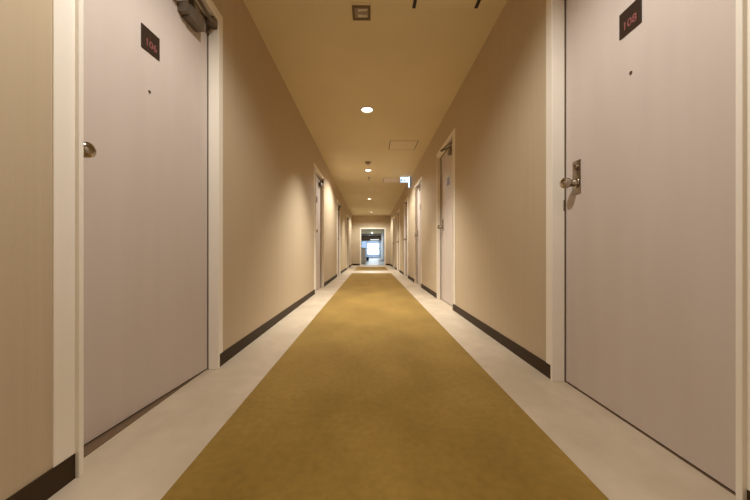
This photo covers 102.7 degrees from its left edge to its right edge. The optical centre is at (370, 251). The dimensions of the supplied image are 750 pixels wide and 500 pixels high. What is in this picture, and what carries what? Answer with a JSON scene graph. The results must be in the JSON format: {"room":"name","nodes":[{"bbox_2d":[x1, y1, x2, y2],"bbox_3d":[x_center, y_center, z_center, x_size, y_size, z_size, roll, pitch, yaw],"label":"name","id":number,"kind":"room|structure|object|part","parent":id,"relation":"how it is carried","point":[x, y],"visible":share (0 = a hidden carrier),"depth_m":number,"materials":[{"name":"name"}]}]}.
{"room":"hotel corridor","nodes":[
{"label":"hotel corridor","id":0,"kind":"room"},
{"bbox_2d":[0,0,351,499],"bbox_3d":[-0.949,-0.535,5.745,0.130,2.420,17.890,0,0,0],"label":"wall","id":1,"kind":"structure","parent":0,"point":[270,154],"depth_m":1.82,"materials":[{"name":"paint"}]},
{"bbox_2d":[52,0,222,477],"bbox_3d":[-0.941,-0.359,1.312,0.147,2.071,0.956,0,0,0],"label":"door frame","id":2,"kind":"structure","parent":1,"relation":"attached to","point":[67,15],"depth_m":0.89,"materials":[{"name":"paint"}]},
{"bbox_2d":[84,0,217,444],"bbox_3d":[-0.923,-0.322,1.320,0.156,1.986,0.812,0,0,5],"label":"door","id":3,"kind":"structure","parent":1,"relation":"in","point":[145,61],"depth_m":1.26,"materials":[{"name":"laminate"}]},
{"bbox_3d":[-0.949,-0.333,0.985,0.072,0.052,0.052,0,0,5],"label":"knob","id":4,"kind":"part","parent":3,"relation":"part of","materials":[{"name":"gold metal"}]},
{"bbox_3d":[-0.960,-0.913,1.311,0.004,0.100,0.098,0,0,5],"label":"number plate","id":5,"kind":"part","parent":3,"relation":"part of","materials":[{"name":"black plastic"}]},
{"bbox_3d":[-0.891,-1.269,1.526,0.070,0.017,0.323,0,0,-6],"label":"closer arm","id":6,"kind":"part","parent":3,"relation":"part of","materials":[{"name":"brown paint"}]},
{"bbox_2d":[6,264,351,499],"bbox_3d":[-0.881,0.638,5.679,0.006,0.074,17.758,0,0,0],"label":"baseboard","id":7,"kind":"structure","parent":1,"relation":"attached to","point":[49,483],"depth_m":0.87,"materials":[{"name":"brown"}]},
{"bbox_2d":[314,163,323,293],"bbox_3d":[-0.941,-0.359,5.190,0.147,2.071,0.970,0,0,0],"label":"door frame","id":8,"kind":"structure","parent":1,"relation":"attached to","point":[317,172],"depth_m":5.60,"materials":[{"name":"paint"}]},
{"bbox_2d":[316,175,323,289],"bbox_3d":[-0.888,-0.322,5.200,0.156,1.986,0.826,0,0,0],"label":"door","id":9,"kind":"structure","parent":1,"relation":"in","point":[318,182],"depth_m":5.36,"materials":[{"name":"laminate"}]},
{"bbox_2d":[337,199,340,276],"bbox_3d":[-0.941,-0.359,8.360,0.147,2.071,0.910,0,0,0],"label":"door frame","id":10,"kind":"structure","parent":1,"relation":"attached to","point":[338,203],"depth_m":8.74,"materials":[{"name":"paint"}]},
{"bbox_2d":[347,215,348,267],"bbox_3d":[-0.941,-0.359,11.640,0.147,2.071,0.930,0,0,0],"label":"door frame","id":11,"kind":"structure","parent":1,"relation":"attached to","point":[347,215],"depth_m":12.03,"materials":[{"name":"paint"}]},
{"bbox_2d":[352,215,389,263],"bbox_3d":[0.000,-0.535,14.630,3.800,2.420,0.120,0,0,0],"label":"wall","id":12,"kind":"structure","parent":0,"point":[358,221],"depth_m":14.57,"materials":[{"name":"paint"}]},
{"bbox_2d":[360,228,385,264],"bbox_3d":[0.120,-0.237,14.627,1.260,1.825,0.165,0,0,0],"label":"trim","id":13,"kind":"structure","parent":12,"relation":"attached to","point":[360,228],"depth_m":14.54,"materials":[{"name":"paint"}]},
{"bbox_2d":[243,0,507,233],"bbox_3d":[0.000,-1.805,13.500,3.800,0.120,33.600,0,0,0],"label":"ceiling","id":14,"kind":"structure","parent":0,"point":[408,64],"depth_m":2.94,"materials":[{"name":"paint"}]},
{"bbox_2d":[349,3,370,22],"bbox_3d":[-0.073,-1.740,2.195,0.160,0.009,0.180,0,0,0],"label":"ceiling vent","id":15,"kind":"object","parent":14,"relation":"in","point":[359,12],"visible":1,"depth_m":2.19,"materials":[{"name":"metal"}]},
{"bbox_2d":[360,106,373,112],"bbox_3d":[-0.040,-1.772,3.700,0.180,0.066,0.180,0,0,0],"label":"recessed light","id":16,"kind":"object","parent":14,"relation":"in","point":[366,109],"visible":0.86,"depth_m":3.71,"materials":[{"name":"beige"}]},
{"bbox_2d":[382,178,399,182],"bbox_3d":[0.535,-1.742,7.360,0.474,0.006,0.464,0,0,0],"label":"ceiling hatch","id":17,"kind":"object","parent":14,"relation":"attached to","point":[385,180],"visible":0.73,"depth_m":7.36,"materials":[{"name":"beige paint"}]},
{"bbox_2d":[388,140,418,149],"bbox_3d":[0.535,-1.742,4.930,0.474,0.006,0.444,0,0,0],"label":"ceiling hatch","id":18,"kind":"object","parent":14,"relation":"attached to","point":[393,144],"visible":1,"depth_m":4.88,"materials":[{"name":"beige paint"}]},
{"bbox_2d":[400,177,410,187],"bbox_3d":[0.823,-1.623,7.040,0.255,0.236,0.060,0,0,0],"label":"exit sign","id":19,"kind":"object","parent":14,"relation":"hanging from","point":[402,179],"visible":1,"depth_m":7.02,"materials":[{"name":"white plastic"}]},
{"bbox_2d":[412,0,480,8],"bbox_3d":[0.534,-1.742,1.930,0.468,0.005,0.440,0,0,0],"label":"ceiling hatch","id":20,"kind":"object","parent":14,"relation":"attached to","point":[421,4],"visible":1,"depth_m":2.11,"materials":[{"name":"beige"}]},
{"bbox_2d":[381,230,383,259],"bbox_3d":[1.130,-0.535,22.345,0.100,2.420,15.310,0,0,0],"label":"wall","id":21,"kind":"structure","parent":0,"point":[382,233],"depth_m":26.56,"materials":[{"name":"white paint"}]},
{"bbox_2d":[361,234,380,235],"bbox_3d":[0.065,-0.535,30.075,2.230,2.420,0.150,0,0,0],"label":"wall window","id":22,"kind":"structure","parent":21,"relation":"in","point":[361,234],"depth_m":30.00,"materials":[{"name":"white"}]},
{"bbox_2d":[361,236,380,257],"bbox_3d":[0.065,-0.465,29.925,2.030,2.160,0.350,0,0,0],"label":"window","id":23,"kind":"structure","parent":22,"relation":"attached to","point":[373,248],"depth_m":29.99,"materials":[{"name":"grey"}]},
{"bbox_3d":[-0.600,-0.235,30.043,0.540,1.600,0.006,0,0,0],"label":"pane","id":24,"kind":"part","parent":23,"relation":"part of","materials":[{"name":"clear glass"}]},
{"bbox_3d":[0.295,-0.560,30.043,1.130,0.450,0.006,0,0,0],"label":"pane","id":25,"kind":"part","parent":23,"relation":"part of","materials":[{"name":"clear glass"}]},
{"bbox_3d":[0.295,0.020,30.043,1.130,0.510,0.006,0,0,0],"label":"pane","id":26,"kind":"part","parent":23,"relation":"part of","materials":[{"name":"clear glass"}]},
{"bbox_2d":[48,258,735,499],"bbox_3d":[0.000,0.725,13.500,3.800,0.100,33.600,0,0,0],"label":"floor","id":27,"kind":"structure","parent":0,"point":[144,460],"depth_m":1.14,"materials":[{"name":"tile"}]},
{"bbox_2d":[361,248,365,263],"bbox_3d":[-0.588,0.241,16.244,0.715,0.868,0.432,0,0,0],"label":"base cabinet","id":28,"kind":"object","parent":27,"relation":"on","point":[363,250],"visible":0.24,"depth_m":16.05,"materials":[{"name":"beige"}]},
{"bbox_2d":[354,267,387,270],"bbox_3d":[0.040,0.672,11.775,1.211,0.006,2.350,0,0,0],"label":"carpet runner","id":29,"kind":"object","parent":27,"relation":"on","point":[357,268],"visible":1,"depth_m":11.09,"materials":[{"name":"yellow carpet"}]},
{"bbox_2d":[161,273,608,499],"bbox_3d":[0.040,0.672,3.050,1.211,0.006,12.400,0,0,0],"label":"carpet runner","id":30,"kind":"object","parent":27,"relation":"on","point":[374,399],"visible":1,"depth_m":1.15,"materials":[{"name":"yellow carpet"}]},
{"bbox_2d":[390,0,545,361],"bbox_3d":[1.021,-0.535,5.745,0.130,2.420,17.890,0,0,0],"label":"wall","id":31,"kind":"structure","parent":0,"point":[497,114],"depth_m":2.24,"materials":[{"name":"paint"}]},
{"bbox_2d":[393,216,394,268],"bbox_3d":[1.012,-0.359,12.125,0.147,2.071,0.900,0,0,0],"label":"door frame","id":32,"kind":"structure","parent":31,"relation":"attached to","point":[394,216],"depth_m":11.73,"materials":[{"name":"paint"}]},
{"bbox_2d":[397,209,399,270],"bbox_3d":[1.012,-0.359,10.225,0.147,2.071,0.900,0,0,0],"label":"door frame","id":33,"kind":"structure","parent":31,"relation":"attached to","point":[398,212],"depth_m":10.60,"materials":[{"name":"paint"}]},
{"bbox_2d":[404,202,406,275],"bbox_3d":[0.960,-0.322,7.990,0.156,1.986,0.766,0,0,0],"label":"door","id":34,"kind":"structure","parent":31,"relation":"in","point":[405,202],"depth_m":8.27,"materials":[{"name":"laminate"}]},
{"bbox_2d":[404,197,407,277],"bbox_3d":[1.012,-0.359,8.000,0.147,2.071,0.910,0,0,0],"label":"door frame","id":35,"kind":"structure","parent":31,"relation":"attached to","point":[406,200],"depth_m":8.38,"materials":[{"name":"paint"}]},
{"bbox_2d":[414,184,419,283],"bbox_3d":[0.960,-0.322,5.985,0.156,1.986,0.756,0,0,0],"label":"door","id":36,"kind":"structure","parent":31,"relation":"in","point":[418,189],"depth_m":6.21,"materials":[{"name":"laminate"}]},
{"bbox_2d":[414,176,421,286],"bbox_3d":[1.012,-0.359,5.995,0.147,2.071,0.900,0,0,0],"label":"door frame","id":37,"kind":"structure","parent":31,"relation":"attached to","point":[420,179],"depth_m":6.37,"materials":[{"name":"paint"}]},
{"bbox_2d":[437,138,451,305],"bbox_3d":[0.960,-0.322,3.830,0.156,1.986,0.776,0,0,0],"label":"door","id":38,"kind":"structure","parent":31,"relation":"in","point":[446,160],"depth_m":3.93,"materials":[{"name":"laminate"}]},
{"bbox_3d":[0.945,-1.269,3.640,0.070,0.017,0.323,0,0,-10],"label":"closer arm","id":39,"kind":"part","parent":38,"relation":"part of","materials":[{"name":"brown paint"}]},
{"bbox_2d":[437,128,454,309],"bbox_3d":[1.012,-0.359,3.840,0.147,2.071,0.920,0,0,0],"label":"door frame","id":40,"kind":"structure","parent":31,"relation":"attached to","point":[452,135],"depth_m":3.96,"materials":[{"name":"paint"}]},
{"bbox_2d":[390,264,749,499],"bbox_3d":[0.953,0.638,5.679,0.006,0.074,17.758,0,0,0],"label":"baseboard","id":41,"kind":"structure","parent":31,"relation":"attached to","point":[530,358],"depth_m":2.09,"materials":[{"name":"brown"}]},
{"bbox_2d":[560,0,735,492],"bbox_3d":[0.970,-0.322,1.151,0.156,1.986,0.784,0,0,0],"label":"door","id":42,"kind":"structure","parent":31,"relation":"in","point":[649,183],"depth_m":1.04,"materials":[{"name":"laminate"}]},
{"bbox_3d":[0.969,-0.333,1.463,0.072,0.052,0.052,0,0,0],"label":"knob","id":43,"kind":"part","parent":42,"relation":"part of","materials":[{"name":"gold metal"}]},
{"bbox_3d":[1.006,-0.361,1.463,0.004,0.163,0.056,0,0,0],"label":"lock plate","id":44,"kind":"part","parent":42,"relation":"part of","materials":[{"name":"silver metal"}]},
{"bbox_3d":[1.006,-0.901,1.161,0.004,0.100,0.098,0,0,0],"label":"number plate","id":45,"kind":"part","parent":42,"relation":"part of","materials":[{"name":"black plastic"}]},
{"bbox_2d":[546,0,749,499],"bbox_3d":[1.012,-0.359,1.161,0.147,2.071,0.928,0,0,0],"label":"door frame","id":46,"kind":"structure","parent":31,"relation":"attached to","point":[555,9],"depth_m":1.55,"materials":[{"name":"paint"}]}
]}

